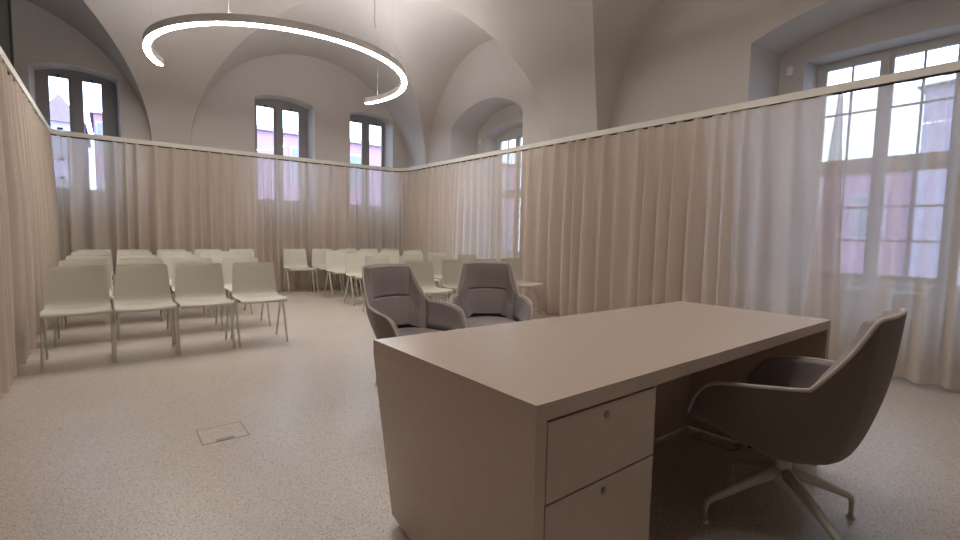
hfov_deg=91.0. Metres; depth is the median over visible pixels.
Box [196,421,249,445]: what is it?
floor hatch
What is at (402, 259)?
chair
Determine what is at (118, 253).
chair
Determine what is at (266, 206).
curtain
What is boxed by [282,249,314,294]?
chair
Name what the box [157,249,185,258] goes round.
chair
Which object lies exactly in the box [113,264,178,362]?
chair
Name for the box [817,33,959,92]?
window
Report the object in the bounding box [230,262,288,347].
chair
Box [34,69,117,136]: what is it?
window
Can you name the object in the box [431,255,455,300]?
chair
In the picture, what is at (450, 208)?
curtain
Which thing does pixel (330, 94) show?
wall
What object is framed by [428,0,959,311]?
wall
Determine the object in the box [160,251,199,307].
chair
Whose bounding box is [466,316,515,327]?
seat cushion
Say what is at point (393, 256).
chair
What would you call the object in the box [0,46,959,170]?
rail
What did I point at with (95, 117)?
house
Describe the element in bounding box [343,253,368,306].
chair
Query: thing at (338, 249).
chair
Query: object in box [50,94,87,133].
gabled house
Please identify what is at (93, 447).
floor
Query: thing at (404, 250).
chair
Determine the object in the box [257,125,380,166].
house
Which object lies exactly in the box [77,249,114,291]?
chair
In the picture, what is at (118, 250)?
chair
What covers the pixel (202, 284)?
chair
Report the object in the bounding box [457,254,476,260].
chair
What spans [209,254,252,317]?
chair
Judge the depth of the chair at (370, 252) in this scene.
8.43 m
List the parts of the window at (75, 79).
sash, sash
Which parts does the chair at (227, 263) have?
leg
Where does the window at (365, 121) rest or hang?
in the wall at (330, 94)
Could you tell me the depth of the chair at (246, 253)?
8.03 m
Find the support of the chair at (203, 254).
on the floor
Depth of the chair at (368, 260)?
6.63 m
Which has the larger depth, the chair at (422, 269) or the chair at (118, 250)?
the chair at (118, 250)
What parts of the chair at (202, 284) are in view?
leg, leg, leg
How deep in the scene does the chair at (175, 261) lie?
5.24 m
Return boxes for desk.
[373,301,830,539]
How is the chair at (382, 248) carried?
on the floor
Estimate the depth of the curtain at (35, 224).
4.07 m
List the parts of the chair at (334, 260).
leg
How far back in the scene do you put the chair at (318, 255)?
8.78 m
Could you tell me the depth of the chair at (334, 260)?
8.09 m
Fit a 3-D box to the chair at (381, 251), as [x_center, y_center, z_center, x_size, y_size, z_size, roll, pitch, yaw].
[-1.553,0.035,8.624,0.455,0.780,0.490,-2,6,-38]
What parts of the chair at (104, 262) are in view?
leg, leg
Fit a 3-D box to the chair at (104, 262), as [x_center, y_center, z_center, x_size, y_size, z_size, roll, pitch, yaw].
[-3.847,0.301,4.593,0.455,0.780,0.490,-2,6,-38]
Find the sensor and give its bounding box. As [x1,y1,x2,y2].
[786,66,793,76]
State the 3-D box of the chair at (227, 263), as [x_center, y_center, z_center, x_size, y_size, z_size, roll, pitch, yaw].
[-2.725,0.256,5.470,0.455,0.780,0.490,-2,6,-38]
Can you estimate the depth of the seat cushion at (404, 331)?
3.34 m
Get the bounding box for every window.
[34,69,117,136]
[255,99,306,157]
[350,115,384,166]
[497,126,522,149]
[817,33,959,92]
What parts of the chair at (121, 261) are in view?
leg, leg, leg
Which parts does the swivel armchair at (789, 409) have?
leg, leg, leg, leg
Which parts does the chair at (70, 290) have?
leg, leg, leg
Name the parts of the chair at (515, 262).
leg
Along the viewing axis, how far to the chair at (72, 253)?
6.15 m
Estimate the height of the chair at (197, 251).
0.780 m
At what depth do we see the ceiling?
6.91 m
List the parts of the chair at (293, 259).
leg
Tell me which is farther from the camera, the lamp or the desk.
the lamp
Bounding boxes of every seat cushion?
[398,327,440,335]
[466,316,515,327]
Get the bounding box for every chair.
[40,265,114,371]
[53,259,113,347]
[62,255,113,330]
[67,252,113,317]
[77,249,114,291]
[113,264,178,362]
[116,252,158,310]
[116,255,164,321]
[117,249,148,251]
[117,259,171,340]
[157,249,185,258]
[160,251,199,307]
[164,254,209,317]
[171,258,223,330]
[174,263,235,354]
[194,249,229,298]
[199,251,237,307]
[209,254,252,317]
[220,257,270,329]
[227,249,253,297]
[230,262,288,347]
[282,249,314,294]
[310,249,342,292]
[324,250,358,298]
[335,248,358,290]
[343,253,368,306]
[353,250,374,296]
[358,248,377,287]
[362,256,390,311]
[375,252,397,262]
[380,250,399,262]
[381,248,397,249]
[399,255,438,299]
[403,250,420,251]
[403,252,436,299]
[405,260,453,301]
[426,252,448,296]
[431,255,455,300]
[442,259,465,301]
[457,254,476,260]
[474,259,518,287]
[500,258,542,315]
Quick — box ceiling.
[27,0,665,167]
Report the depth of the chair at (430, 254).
8.30 m
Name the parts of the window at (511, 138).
sash, pane, sash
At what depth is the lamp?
5.00 m
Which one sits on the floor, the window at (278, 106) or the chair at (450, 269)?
the chair at (450, 269)
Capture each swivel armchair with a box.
[362,263,466,406]
[450,260,532,327]
[687,308,907,539]
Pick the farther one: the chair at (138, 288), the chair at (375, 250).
the chair at (375, 250)
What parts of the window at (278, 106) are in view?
sash, sash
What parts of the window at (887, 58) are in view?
sash, sash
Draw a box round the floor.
[0,285,959,539]
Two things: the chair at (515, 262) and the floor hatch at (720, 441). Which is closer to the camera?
the floor hatch at (720, 441)
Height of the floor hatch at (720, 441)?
0.004 m
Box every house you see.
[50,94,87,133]
[89,112,102,134]
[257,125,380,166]
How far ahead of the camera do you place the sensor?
5.03 m
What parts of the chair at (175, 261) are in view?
leg, leg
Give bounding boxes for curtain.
[0,56,71,398]
[67,136,200,293]
[199,151,398,292]
[398,155,497,293]
[495,92,843,360]
[804,70,959,388]
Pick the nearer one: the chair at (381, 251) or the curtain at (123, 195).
the curtain at (123, 195)
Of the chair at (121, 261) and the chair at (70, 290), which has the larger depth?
the chair at (121, 261)
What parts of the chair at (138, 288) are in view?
leg, leg, leg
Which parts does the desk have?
panel, drawer, drawer, panel, panel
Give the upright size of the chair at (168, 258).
0.780 m
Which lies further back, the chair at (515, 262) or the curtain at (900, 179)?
the chair at (515, 262)
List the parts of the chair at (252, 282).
leg, leg, leg, leg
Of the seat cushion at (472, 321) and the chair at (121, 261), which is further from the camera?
the chair at (121, 261)
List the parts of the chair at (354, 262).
leg, leg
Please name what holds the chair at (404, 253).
on the floor
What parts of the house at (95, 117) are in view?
pane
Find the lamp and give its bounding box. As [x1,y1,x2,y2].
[143,0,406,103]
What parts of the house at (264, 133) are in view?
pane, pane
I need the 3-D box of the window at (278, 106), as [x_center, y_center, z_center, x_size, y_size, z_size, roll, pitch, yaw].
[-3.829,-1.905,9.033,1.190,2.750,0.270,-2,6,-38]
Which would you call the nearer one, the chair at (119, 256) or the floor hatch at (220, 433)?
the floor hatch at (220, 433)
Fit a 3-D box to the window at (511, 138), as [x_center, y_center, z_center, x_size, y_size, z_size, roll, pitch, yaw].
[0.568,-1.479,8.821,0.420,2.535,1.260,-2,6,-38]
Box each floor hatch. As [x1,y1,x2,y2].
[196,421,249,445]
[691,431,745,451]
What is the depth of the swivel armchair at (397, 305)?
3.43 m
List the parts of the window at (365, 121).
sash, sash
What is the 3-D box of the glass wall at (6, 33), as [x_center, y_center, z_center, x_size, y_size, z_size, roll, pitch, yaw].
[-3.244,-1.247,2.465,0.040,4.220,10.645,-2,6,-38]
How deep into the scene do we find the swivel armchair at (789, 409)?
1.65 m
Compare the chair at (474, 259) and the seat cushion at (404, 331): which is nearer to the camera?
the seat cushion at (404, 331)
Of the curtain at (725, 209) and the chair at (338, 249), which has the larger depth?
the chair at (338, 249)
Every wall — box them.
[0,0,14,68]
[11,0,407,167]
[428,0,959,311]
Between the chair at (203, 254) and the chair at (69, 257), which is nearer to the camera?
the chair at (69, 257)
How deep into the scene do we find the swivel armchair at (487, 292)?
4.02 m

